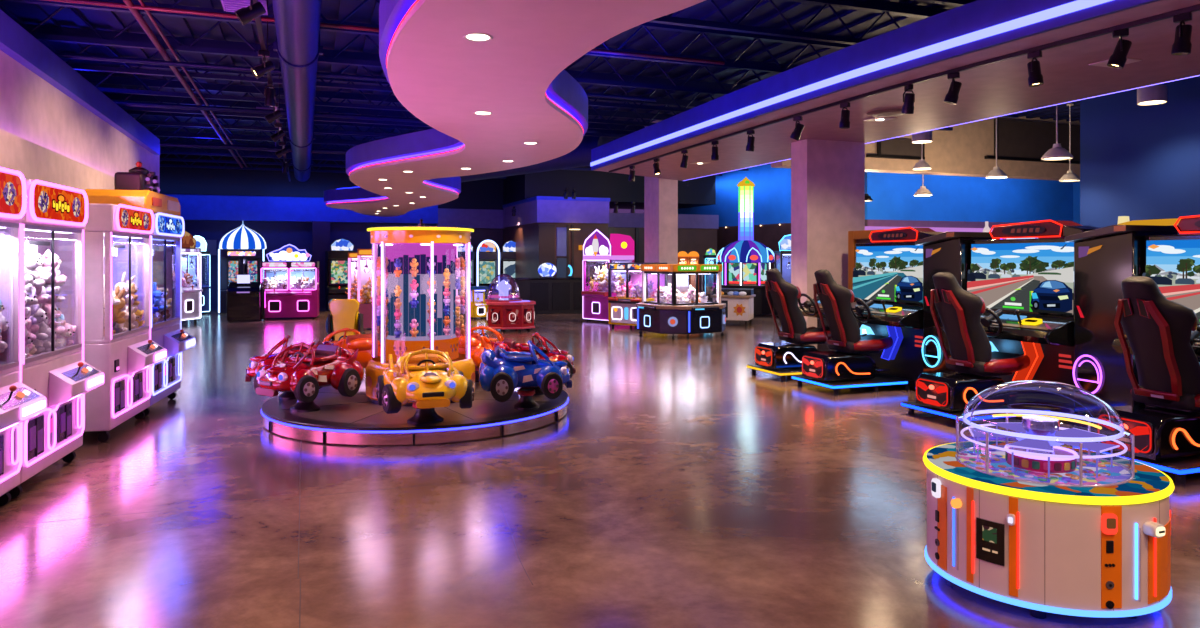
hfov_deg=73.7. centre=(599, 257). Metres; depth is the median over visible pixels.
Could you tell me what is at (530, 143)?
recessed light
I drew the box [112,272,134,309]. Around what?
plush toy
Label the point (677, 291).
plush toy
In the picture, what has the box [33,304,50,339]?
plush toy
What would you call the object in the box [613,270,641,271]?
lamp
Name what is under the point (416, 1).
trim
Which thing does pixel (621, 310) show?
machine
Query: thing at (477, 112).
recessed light
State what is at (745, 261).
game
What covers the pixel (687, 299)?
plush toy
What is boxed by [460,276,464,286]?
figure
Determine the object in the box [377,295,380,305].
figure
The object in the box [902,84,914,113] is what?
track spotlight
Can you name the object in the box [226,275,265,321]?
kiosk
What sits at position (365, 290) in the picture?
plush toy
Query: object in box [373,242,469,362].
light
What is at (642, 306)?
shelf
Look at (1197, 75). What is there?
trim
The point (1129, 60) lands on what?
recessed light
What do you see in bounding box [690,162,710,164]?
recessed light
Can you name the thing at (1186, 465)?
light
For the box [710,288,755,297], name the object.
countertop
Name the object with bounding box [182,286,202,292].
shelf
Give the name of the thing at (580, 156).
duct
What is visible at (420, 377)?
car
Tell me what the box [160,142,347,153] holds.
pipe
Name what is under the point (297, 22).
air duct
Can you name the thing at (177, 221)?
print
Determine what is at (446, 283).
figure
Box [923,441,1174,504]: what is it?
light
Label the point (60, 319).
plush toy
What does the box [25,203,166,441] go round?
machine
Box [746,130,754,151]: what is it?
track spotlight
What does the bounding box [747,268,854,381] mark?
machine
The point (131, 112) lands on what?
joist
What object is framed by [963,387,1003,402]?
light
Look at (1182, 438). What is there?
light
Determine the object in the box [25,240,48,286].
plush toy
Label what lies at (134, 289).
plush toy
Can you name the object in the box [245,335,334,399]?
car
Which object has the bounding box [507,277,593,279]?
countertop
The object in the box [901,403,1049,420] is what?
light
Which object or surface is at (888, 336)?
machine
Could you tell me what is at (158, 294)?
plush toy
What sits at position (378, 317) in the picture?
figure
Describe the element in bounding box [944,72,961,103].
track spotlight
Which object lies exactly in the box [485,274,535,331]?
machine
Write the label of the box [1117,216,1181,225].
bar
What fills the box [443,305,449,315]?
figure
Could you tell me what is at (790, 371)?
light
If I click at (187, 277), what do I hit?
plush toy
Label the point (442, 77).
ceiling
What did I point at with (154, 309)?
plush toy
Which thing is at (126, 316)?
plush toy
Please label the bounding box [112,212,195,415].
machine
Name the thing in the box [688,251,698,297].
machine
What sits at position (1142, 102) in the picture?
diffuser
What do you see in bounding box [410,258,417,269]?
figure
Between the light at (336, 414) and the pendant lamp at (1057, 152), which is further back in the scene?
the pendant lamp at (1057, 152)
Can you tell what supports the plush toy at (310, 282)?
on the machine at (289, 260)
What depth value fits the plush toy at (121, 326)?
7.04 m
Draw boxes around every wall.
[0,50,171,319]
[160,147,504,309]
[503,166,718,296]
[678,164,867,283]
[771,116,1079,180]
[868,172,1072,238]
[1073,181,1079,223]
[1080,76,1199,234]
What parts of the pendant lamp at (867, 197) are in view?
rod, lamp shade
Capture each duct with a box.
[272,0,322,181]
[459,136,612,181]
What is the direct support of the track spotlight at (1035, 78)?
attached to the track rail at (1194, 8)
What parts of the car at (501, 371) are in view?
seat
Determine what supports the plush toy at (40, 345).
in the machine at (62, 375)
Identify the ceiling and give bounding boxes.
[0,0,1079,153]
[324,0,704,216]
[591,0,1199,180]
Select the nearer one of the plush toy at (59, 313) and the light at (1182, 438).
the light at (1182, 438)
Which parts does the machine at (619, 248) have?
corner post, prize door, panel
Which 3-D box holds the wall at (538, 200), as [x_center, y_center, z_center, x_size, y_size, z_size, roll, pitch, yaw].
[0.392,-0.800,25.181,6.240,4.600,4.620,0,0,-20]
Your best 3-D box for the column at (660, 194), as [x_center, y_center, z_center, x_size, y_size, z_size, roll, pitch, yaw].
[1.375,-0.790,18.093,0.460,4.580,0.800,0,0,-20]
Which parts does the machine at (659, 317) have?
corner post, prize door, corner post, prize door, corner post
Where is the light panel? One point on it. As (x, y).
(937, 229)
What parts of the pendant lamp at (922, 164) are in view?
lamp shade, rod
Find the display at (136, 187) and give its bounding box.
[85,162,180,215]
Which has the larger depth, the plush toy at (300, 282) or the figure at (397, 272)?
the plush toy at (300, 282)
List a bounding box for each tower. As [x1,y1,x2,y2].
[348,253,357,298]
[357,249,372,329]
[365,219,474,405]
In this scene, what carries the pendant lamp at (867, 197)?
hanging from the ceiling at (764, 14)
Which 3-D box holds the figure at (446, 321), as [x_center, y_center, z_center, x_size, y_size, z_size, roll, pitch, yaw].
[-1.439,0.592,7.514,0.048,0.106,0.079,0,0,42]
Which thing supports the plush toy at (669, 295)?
in the machine at (659, 317)
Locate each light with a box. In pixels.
[261,397,568,432]
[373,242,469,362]
[463,33,492,41]
[473,111,492,114]
[477,240,499,285]
[523,142,537,144]
[566,265,572,276]
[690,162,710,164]
[747,365,801,375]
[783,352,801,363]
[792,376,907,388]
[836,362,869,374]
[860,325,874,334]
[863,117,896,121]
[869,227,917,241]
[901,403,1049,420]
[922,335,940,366]
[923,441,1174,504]
[925,545,1171,617]
[960,424,1127,458]
[962,409,1124,441]
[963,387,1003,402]
[989,220,1062,238]
[989,341,998,351]
[992,414,1101,428]
[1004,444,1077,460]
[1073,355,1101,394]
[1074,446,1199,474]
[1089,58,1141,67]
[1172,428,1199,449]
[1174,215,1199,233]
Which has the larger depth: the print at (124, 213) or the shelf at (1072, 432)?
the print at (124, 213)
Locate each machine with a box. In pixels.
[0,167,46,505]
[0,178,103,497]
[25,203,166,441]
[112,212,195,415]
[172,231,202,323]
[174,236,210,313]
[260,244,318,318]
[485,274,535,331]
[581,229,633,320]
[607,262,667,327]
[636,264,725,338]
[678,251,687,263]
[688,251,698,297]
[703,248,716,301]
[710,288,755,325]
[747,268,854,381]
[774,234,790,316]
[792,227,995,394]
[901,220,1180,431]
[1074,215,1199,484]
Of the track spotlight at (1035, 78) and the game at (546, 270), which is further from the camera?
the game at (546, 270)
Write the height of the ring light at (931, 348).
0.346 m
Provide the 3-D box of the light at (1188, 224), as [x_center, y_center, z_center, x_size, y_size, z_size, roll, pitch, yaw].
[4.721,-0.275,5.989,0.016,0.165,0.833,0,0,-20]
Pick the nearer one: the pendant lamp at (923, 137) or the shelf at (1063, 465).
the shelf at (1063, 465)
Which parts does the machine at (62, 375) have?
prize door, coin door, window rail, window trim, window trim, neon frame, prize door, control panel, corner post, panel plate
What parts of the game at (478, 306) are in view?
corner post, panel, prize door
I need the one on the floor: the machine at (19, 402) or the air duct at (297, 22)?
the machine at (19, 402)
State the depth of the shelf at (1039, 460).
3.55 m
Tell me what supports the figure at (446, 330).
hanging from the tower at (422, 243)
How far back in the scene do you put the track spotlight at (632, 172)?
14.44 m
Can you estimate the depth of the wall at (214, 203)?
23.49 m
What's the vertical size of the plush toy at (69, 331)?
0.248 m
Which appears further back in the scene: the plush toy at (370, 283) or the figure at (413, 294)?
the plush toy at (370, 283)
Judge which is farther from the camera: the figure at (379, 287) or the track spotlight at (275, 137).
the track spotlight at (275, 137)
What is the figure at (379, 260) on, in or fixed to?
hanging from the tower at (422, 243)
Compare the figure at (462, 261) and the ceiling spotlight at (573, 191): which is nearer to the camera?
the figure at (462, 261)
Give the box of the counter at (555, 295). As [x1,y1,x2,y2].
[507,277,596,314]
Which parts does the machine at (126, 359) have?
corner post, prize door, coin door, window rail, window trim, window trim, neon frame, prize door, corner post, control panel, panel plate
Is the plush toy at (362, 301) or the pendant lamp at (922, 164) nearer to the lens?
the pendant lamp at (922, 164)
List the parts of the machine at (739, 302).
door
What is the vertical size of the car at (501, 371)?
0.605 m
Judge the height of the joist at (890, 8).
0.540 m
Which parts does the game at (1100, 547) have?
ticket panel, hub post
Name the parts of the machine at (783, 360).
tail panel, floor plate, backrest, seat rail, console leg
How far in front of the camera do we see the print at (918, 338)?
8.98 m
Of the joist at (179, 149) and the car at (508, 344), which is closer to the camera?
the car at (508, 344)
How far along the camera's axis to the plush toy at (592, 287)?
18.96 m
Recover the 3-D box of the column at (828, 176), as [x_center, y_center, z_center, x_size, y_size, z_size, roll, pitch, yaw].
[3.358,-0.100,11.790,1.000,3.200,0.400,0,0,-20]
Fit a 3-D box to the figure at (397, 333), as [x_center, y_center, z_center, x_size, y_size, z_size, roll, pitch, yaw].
[-1.869,0.689,7.401,0.079,0.106,0.048,0,0,19]
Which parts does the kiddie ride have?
blue handle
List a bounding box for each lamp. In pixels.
[25,229,71,233]
[112,236,141,238]
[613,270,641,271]
[865,172,872,200]
[912,130,931,142]
[913,143,930,169]
[914,174,931,195]
[986,117,1006,177]
[1041,105,1072,160]
[1059,103,1079,181]
[1137,85,1166,104]
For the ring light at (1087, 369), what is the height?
0.346 m
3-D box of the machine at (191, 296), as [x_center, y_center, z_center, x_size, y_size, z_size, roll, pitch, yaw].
[-9.484,0.440,17.949,0.830,2.120,0.800,0,0,8]
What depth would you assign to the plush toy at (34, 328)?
5.36 m
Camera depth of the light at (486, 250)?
24.38 m
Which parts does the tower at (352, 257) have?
corner post, corner post, panel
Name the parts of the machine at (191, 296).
corner post, prize door, corner post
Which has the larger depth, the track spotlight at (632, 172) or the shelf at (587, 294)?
the shelf at (587, 294)
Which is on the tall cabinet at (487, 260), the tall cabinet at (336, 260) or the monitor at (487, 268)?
the monitor at (487, 268)
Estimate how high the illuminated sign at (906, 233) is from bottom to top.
0.165 m
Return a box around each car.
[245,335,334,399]
[254,342,363,411]
[323,328,380,383]
[376,349,473,423]
[459,326,503,381]
[479,340,571,409]
[490,332,575,394]
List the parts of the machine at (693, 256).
panel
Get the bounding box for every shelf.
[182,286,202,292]
[194,283,210,288]
[266,289,311,295]
[474,301,487,307]
[582,290,606,297]
[608,296,641,303]
[637,303,660,310]
[688,304,718,311]
[968,427,1019,460]
[990,422,1025,446]
[1007,438,1053,477]
[1055,428,1106,461]
[1056,441,1119,477]
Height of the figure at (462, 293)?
0.106 m
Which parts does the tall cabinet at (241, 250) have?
neon post, title panel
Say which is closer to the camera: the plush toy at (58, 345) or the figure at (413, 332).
the plush toy at (58, 345)
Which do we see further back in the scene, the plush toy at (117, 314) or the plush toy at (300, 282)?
the plush toy at (300, 282)
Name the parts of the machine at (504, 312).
panel, panel, panel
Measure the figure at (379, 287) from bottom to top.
0.106 m
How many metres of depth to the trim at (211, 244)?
22.99 m
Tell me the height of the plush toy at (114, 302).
0.292 m
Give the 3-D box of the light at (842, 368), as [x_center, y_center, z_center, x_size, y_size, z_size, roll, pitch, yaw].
[2.833,1.237,8.961,0.463,0.154,0.018,0,0,-20]
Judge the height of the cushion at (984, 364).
0.160 m
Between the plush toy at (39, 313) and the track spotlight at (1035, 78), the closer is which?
the plush toy at (39, 313)
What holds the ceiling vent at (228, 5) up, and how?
in the ceiling at (764, 14)
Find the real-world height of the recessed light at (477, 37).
0.005 m
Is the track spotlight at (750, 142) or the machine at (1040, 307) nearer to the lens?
the machine at (1040, 307)
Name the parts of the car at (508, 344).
seat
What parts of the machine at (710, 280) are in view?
panel, corner post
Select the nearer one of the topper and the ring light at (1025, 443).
the ring light at (1025, 443)
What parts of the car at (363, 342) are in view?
seat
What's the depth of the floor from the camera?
4.66 m
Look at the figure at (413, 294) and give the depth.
7.36 m
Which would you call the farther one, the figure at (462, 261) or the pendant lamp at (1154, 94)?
the pendant lamp at (1154, 94)
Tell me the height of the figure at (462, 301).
0.106 m
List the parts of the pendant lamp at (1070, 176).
lamp shade, rod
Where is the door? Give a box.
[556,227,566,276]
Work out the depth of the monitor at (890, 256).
9.44 m
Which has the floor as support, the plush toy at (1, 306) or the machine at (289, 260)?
the machine at (289, 260)
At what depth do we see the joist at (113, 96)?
15.70 m
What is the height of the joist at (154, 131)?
0.540 m
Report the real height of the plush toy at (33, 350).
0.286 m
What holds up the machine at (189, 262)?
on the floor
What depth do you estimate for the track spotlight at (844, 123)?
8.55 m
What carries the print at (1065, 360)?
attached to the machine at (1040, 307)
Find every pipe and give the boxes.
[44,0,724,64]
[53,52,656,101]
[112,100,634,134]
[123,0,242,167]
[138,0,246,167]
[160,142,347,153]
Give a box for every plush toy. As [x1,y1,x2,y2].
[0,300,3,332]
[0,312,8,352]
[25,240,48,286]
[25,267,31,282]
[25,268,37,305]
[25,287,38,324]
[25,291,30,325]
[25,317,36,344]
[25,329,32,356]
[29,344,36,354]
[30,305,43,316]
[30,325,38,333]
[32,285,48,303]
[32,339,50,353]
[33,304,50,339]
[37,254,50,280]
[41,303,64,334]
[42,250,66,283]
[42,286,50,300]
[42,325,62,351]
[44,264,64,301]
[45,295,61,317]
[55,307,68,326]
[55,320,75,347]
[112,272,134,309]
[112,284,126,323]
[112,290,128,319]
[112,292,120,304]
[112,322,121,333]
[116,323,127,331]
[123,294,137,312]
[124,303,136,329]
[126,281,139,304]
[132,310,144,328]
[152,282,167,309]
[152,293,158,313]
[152,314,157,322]
[153,313,162,321]
[154,305,163,321]
[157,286,171,308]
[160,310,170,318]
[172,275,174,287]
[182,269,192,283]
[182,277,187,286]
[263,277,270,286]
[269,282,276,289]
[277,278,283,288]
[296,277,303,285]
[302,281,308,288]
[308,279,314,288]
[352,283,357,291]
[360,293,365,303]
[362,284,369,294]
[365,280,372,289]
[366,289,372,298]
[588,277,595,290]
[593,266,598,279]
[595,270,602,286]
[597,265,605,279]
[599,281,607,291]
[605,270,614,279]
[607,281,616,291]
[612,281,620,292]
[616,274,623,285]
[616,289,621,296]
[621,281,630,291]
[631,288,637,297]
[633,282,641,293]
[648,280,653,292]
[661,287,667,297]
[666,288,671,302]
[676,289,679,298]
[678,291,685,302]
[684,294,690,302]
[687,288,694,298]
[698,292,707,302]
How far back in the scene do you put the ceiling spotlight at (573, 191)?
20.97 m
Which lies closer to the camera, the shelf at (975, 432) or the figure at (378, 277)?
the shelf at (975, 432)
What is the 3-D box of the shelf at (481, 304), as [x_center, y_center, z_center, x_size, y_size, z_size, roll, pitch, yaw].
[-2.887,1.129,19.542,0.336,0.162,0.130,0,0,-26]
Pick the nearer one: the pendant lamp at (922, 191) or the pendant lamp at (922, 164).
the pendant lamp at (922, 164)
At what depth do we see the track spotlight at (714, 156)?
11.36 m
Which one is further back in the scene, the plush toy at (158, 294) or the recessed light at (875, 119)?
the recessed light at (875, 119)
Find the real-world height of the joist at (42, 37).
0.540 m
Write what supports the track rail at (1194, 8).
attached to the ceiling at (1000, 88)
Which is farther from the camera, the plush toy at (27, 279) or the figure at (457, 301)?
the figure at (457, 301)
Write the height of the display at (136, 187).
0.530 m
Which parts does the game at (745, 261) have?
post, post, play panel, post, neon post, crown, play panel, post, play panel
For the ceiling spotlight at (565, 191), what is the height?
0.282 m
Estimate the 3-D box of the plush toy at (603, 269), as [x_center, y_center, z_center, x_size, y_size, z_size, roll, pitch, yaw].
[0.043,0.345,18.817,0.246,0.382,0.254,0,0,-23]
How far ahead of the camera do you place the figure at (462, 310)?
7.79 m
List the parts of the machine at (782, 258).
corner post, panel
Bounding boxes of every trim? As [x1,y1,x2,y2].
[0,9,159,154]
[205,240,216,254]
[328,0,583,203]
[590,0,1112,165]
[684,75,1199,180]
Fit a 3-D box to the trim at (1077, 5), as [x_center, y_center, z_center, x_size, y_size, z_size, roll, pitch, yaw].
[2.706,-1.810,7.968,0.499,0.070,16.115,0,0,-23]
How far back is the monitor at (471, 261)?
24.52 m
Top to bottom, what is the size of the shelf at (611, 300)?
0.162 m
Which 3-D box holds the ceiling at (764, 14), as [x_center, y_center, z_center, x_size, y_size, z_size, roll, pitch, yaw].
[3.527,-3.130,13.558,32.000,0.140,31.000,0,0,-20]
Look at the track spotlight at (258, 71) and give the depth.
7.54 m
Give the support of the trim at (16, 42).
attached to the wall at (46, 135)
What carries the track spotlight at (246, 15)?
attached to the track rail at (258, 21)
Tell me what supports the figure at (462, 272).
hanging from the tower at (422, 243)
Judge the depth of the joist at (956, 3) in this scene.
7.92 m
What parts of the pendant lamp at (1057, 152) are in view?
lamp shade, rod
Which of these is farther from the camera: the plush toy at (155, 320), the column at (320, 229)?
the column at (320, 229)
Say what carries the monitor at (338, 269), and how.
on the tall cabinet at (336, 260)
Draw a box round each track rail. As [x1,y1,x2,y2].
[253,0,290,181]
[609,4,1199,172]
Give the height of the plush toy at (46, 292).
0.310 m
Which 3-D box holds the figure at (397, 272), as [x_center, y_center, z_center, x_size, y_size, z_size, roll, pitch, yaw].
[-1.869,0.126,7.401,0.079,0.106,0.048,0,0,19]
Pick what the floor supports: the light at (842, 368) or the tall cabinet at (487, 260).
the tall cabinet at (487, 260)
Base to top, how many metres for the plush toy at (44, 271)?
0.240 m
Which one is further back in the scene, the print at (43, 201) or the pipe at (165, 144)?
the pipe at (165, 144)
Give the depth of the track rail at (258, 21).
8.31 m
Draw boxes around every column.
[312,221,329,308]
[644,120,677,292]
[791,139,864,348]
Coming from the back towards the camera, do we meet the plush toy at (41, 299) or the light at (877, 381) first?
the light at (877, 381)
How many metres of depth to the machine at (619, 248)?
18.62 m
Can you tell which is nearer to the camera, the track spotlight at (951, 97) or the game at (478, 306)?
the track spotlight at (951, 97)
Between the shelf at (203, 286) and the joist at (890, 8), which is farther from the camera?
the shelf at (203, 286)
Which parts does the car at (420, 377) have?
seat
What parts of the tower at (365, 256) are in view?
corner post, panel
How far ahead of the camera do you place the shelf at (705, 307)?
14.82 m
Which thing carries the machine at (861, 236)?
on the floor
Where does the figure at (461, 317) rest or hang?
hanging from the tower at (422, 243)
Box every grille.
[259,380,271,386]
[422,391,443,397]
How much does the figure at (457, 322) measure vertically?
0.106 m
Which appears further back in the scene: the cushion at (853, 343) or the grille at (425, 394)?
the cushion at (853, 343)
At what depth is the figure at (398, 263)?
7.38 m
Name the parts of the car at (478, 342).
seat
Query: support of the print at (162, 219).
attached to the machine at (169, 334)
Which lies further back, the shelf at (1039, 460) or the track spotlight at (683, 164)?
the track spotlight at (683, 164)
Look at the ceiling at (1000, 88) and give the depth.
8.02 m
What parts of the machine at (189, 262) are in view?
corner post, panel, corner post, prize door, corner post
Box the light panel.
[865,226,992,231]
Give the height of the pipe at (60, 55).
0.059 m
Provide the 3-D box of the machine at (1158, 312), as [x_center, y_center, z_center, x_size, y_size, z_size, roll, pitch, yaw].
[4.501,0.572,5.617,1.567,1.857,1.835,0,0,-20]
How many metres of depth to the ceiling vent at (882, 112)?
9.31 m
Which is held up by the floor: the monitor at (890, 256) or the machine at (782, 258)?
the machine at (782, 258)
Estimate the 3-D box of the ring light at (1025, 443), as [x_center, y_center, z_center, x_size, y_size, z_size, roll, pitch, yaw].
[2.028,0.835,3.684,0.672,0.012,0.672,0,0,0]
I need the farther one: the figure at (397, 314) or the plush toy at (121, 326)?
the figure at (397, 314)
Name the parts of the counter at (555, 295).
panel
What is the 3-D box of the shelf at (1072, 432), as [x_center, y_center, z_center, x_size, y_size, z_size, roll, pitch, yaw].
[2.207,0.879,3.739,0.214,0.122,0.180,0,0,-17]
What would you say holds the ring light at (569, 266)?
on the counter at (555, 295)
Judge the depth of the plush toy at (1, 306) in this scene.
4.72 m
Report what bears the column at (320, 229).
attached to the wall at (214, 203)
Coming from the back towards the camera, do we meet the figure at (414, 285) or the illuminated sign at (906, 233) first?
the illuminated sign at (906, 233)
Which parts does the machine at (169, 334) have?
prize door, window rail, window trim, window trim, neon frame, prize door, corner post, control panel, panel plate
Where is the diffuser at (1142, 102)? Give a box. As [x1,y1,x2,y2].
[1141,101,1162,103]
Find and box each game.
[470,286,488,318]
[538,263,556,277]
[716,177,773,314]
[923,380,1174,618]
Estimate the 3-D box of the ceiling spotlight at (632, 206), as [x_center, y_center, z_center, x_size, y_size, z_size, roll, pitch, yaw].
[0.823,-1.259,20.007,0.117,0.282,0.148,0,0,-20]
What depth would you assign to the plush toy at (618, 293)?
17.21 m
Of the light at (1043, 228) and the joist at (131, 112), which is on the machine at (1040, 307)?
the light at (1043, 228)
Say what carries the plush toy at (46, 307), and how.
on the plush toy at (58, 345)
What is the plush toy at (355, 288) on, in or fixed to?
on the plush toy
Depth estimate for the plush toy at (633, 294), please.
16.94 m
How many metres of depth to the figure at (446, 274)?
7.50 m
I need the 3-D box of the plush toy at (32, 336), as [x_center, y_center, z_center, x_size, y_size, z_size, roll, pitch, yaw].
[-3.770,0.444,5.157,0.167,0.265,0.205,0,0,-3]
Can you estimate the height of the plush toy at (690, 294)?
0.219 m
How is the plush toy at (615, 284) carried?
in the machine at (621, 310)
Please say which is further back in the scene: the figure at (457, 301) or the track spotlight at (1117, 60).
the figure at (457, 301)
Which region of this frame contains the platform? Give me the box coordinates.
[261,379,568,445]
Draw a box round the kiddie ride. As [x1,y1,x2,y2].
[325,298,365,340]
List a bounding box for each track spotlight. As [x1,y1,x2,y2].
[235,0,265,25]
[251,50,274,78]
[264,80,275,105]
[265,103,281,123]
[270,124,284,141]
[275,142,287,157]
[282,159,288,172]
[629,166,634,180]
[653,158,660,175]
[680,150,687,167]
[711,141,718,160]
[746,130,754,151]
[790,116,803,140]
[839,102,849,128]
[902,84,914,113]
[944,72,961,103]
[1027,50,1043,86]
[1107,28,1131,68]
[1171,12,1191,54]
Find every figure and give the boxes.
[377,259,380,269]
[377,276,380,285]
[377,285,380,295]
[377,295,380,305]
[377,305,380,315]
[377,315,380,325]
[394,259,401,269]
[394,267,401,276]
[394,285,401,296]
[394,298,401,308]
[394,309,401,319]
[394,319,401,330]
[394,328,401,337]
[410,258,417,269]
[410,267,417,276]
[410,279,417,290]
[410,289,417,299]
[410,298,417,307]
[410,319,417,329]
[410,328,417,337]
[443,268,449,278]
[443,278,449,288]
[443,288,449,298]
[443,296,449,305]
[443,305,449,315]
[443,315,449,326]
[443,325,449,335]
[455,258,459,268]
[455,267,459,276]
[455,278,459,289]
[455,295,459,305]
[455,306,459,316]
[455,317,459,327]
[455,327,459,337]
[459,315,463,324]
[460,259,464,269]
[460,267,464,276]
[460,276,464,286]
[460,287,464,296]
[460,296,464,305]
[460,304,464,313]
[460,324,464,334]
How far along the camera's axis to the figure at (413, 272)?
7.36 m
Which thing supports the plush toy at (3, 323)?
in the machine at (19, 402)
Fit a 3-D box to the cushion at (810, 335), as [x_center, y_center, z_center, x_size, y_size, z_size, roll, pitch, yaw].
[2.671,0.990,10.258,0.610,0.160,0.460,0,0,-20]
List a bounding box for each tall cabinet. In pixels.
[218,221,266,312]
[325,238,356,310]
[457,244,474,306]
[474,240,499,298]
[497,240,515,294]
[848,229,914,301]
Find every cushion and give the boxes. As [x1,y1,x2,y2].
[779,327,829,343]
[828,334,886,352]
[946,351,1020,374]
[1132,386,1199,410]
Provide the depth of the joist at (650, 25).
10.25 m
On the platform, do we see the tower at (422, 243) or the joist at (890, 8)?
the tower at (422, 243)
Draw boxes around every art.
[897,311,912,315]
[1037,323,1060,329]
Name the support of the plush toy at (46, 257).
on the plush toy at (57, 288)
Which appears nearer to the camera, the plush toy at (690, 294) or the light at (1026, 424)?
the light at (1026, 424)
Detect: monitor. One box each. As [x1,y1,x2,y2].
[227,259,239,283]
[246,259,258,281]
[329,260,347,284]
[470,260,472,283]
[479,260,496,284]
[501,260,514,283]
[855,242,922,305]
[970,238,1073,316]
[1144,234,1199,325]
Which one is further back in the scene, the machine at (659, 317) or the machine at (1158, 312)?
the machine at (659, 317)
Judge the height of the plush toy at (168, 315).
0.226 m
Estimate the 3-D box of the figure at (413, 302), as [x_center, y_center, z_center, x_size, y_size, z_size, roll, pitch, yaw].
[-1.714,0.409,7.380,0.079,0.106,0.048,0,0,-3]
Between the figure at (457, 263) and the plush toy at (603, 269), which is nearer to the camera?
the figure at (457, 263)
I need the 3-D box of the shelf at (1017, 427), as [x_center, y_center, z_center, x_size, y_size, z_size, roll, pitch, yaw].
[2.032,0.879,3.871,0.180,0.122,0.216,0,0,0]
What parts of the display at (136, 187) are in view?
label plate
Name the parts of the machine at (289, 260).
corner post, prize door, panel, prize door, corner post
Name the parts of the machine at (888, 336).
tail panel, backrest, floor plate, seat rail, dash panel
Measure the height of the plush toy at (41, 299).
0.230 m
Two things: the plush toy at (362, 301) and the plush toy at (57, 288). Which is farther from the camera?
the plush toy at (362, 301)
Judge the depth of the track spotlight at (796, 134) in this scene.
9.39 m
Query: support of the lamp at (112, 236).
attached to the machine at (126, 359)
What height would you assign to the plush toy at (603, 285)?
0.292 m
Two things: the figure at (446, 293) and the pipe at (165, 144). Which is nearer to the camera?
the figure at (446, 293)
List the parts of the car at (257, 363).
seat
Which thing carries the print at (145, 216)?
attached to the machine at (126, 359)
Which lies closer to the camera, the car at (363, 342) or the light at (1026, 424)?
the light at (1026, 424)
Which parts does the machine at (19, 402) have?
prize door, window trim, window trim, neon frame, corner post, panel plate, control panel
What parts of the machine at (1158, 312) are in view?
tail panel, floor plate, backrest, seat rail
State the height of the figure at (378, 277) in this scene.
0.106 m
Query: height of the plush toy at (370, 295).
0.224 m
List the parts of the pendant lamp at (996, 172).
lamp shade, rod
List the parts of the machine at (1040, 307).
tail panel, backrest, floor plate, seat rail, dash panel, gear lever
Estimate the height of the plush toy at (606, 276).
0.264 m
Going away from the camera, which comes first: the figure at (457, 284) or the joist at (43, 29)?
the figure at (457, 284)
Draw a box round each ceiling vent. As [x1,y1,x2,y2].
[221,0,267,14]
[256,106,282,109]
[867,108,904,116]
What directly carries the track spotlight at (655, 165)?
attached to the track rail at (1194, 8)
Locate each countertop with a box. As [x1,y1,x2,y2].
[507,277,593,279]
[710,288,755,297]
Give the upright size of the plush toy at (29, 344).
0.220 m
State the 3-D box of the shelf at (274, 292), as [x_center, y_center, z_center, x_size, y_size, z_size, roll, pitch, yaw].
[-7.563,0.829,19.437,1.040,0.162,0.130,0,0,-16]
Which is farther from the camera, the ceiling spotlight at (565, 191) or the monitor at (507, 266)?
the monitor at (507, 266)
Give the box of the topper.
[983,221,989,231]
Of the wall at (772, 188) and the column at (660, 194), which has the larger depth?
the wall at (772, 188)
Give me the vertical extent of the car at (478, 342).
0.605 m
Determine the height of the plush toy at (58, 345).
0.321 m
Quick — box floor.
[0,307,1199,627]
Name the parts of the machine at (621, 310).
corner post, handle, plate, corner post, panel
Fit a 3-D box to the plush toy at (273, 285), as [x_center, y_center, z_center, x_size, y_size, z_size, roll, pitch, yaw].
[-7.977,0.693,19.547,0.194,0.200,0.178,0,0,42]
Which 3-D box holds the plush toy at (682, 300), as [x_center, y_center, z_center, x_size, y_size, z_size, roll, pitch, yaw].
[1.558,0.741,15.201,0.182,0.264,0.180,0,0,25]
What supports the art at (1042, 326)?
attached to the machine at (1040, 307)
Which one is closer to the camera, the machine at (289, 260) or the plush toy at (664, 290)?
the plush toy at (664, 290)
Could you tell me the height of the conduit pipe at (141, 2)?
0.036 m
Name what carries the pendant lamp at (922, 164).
hanging from the ceiling at (764, 14)
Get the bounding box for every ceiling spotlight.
[564,188,567,198]
[572,188,575,198]
[613,202,617,212]
[630,202,634,212]
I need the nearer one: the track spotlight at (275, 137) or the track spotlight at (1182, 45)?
the track spotlight at (1182, 45)
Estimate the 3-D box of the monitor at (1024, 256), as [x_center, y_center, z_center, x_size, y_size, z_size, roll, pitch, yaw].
[4.091,0.180,7.722,0.080,0.730,1.270,0,0,-20]
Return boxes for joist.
[0,0,1079,100]
[18,23,952,130]
[28,0,1017,117]
[56,52,706,125]
[80,74,674,137]
[102,92,642,138]
[124,110,770,164]
[141,120,748,170]
[149,130,721,175]
[160,139,349,166]
[160,147,505,178]
[649,0,949,44]
[912,0,975,6]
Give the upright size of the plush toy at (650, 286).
0.288 m
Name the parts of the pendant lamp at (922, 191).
lamp shade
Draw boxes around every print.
[2,181,16,205]
[38,191,48,212]
[72,197,80,216]
[121,210,127,226]
[143,214,148,228]
[160,217,164,230]
[176,220,179,232]
[915,335,922,346]
[982,525,997,553]
[1059,354,1072,368]
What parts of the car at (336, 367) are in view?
seat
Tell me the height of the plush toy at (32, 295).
0.264 m
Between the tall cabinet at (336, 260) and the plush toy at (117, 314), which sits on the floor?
the tall cabinet at (336, 260)
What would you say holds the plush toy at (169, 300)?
on the plush toy at (168, 315)

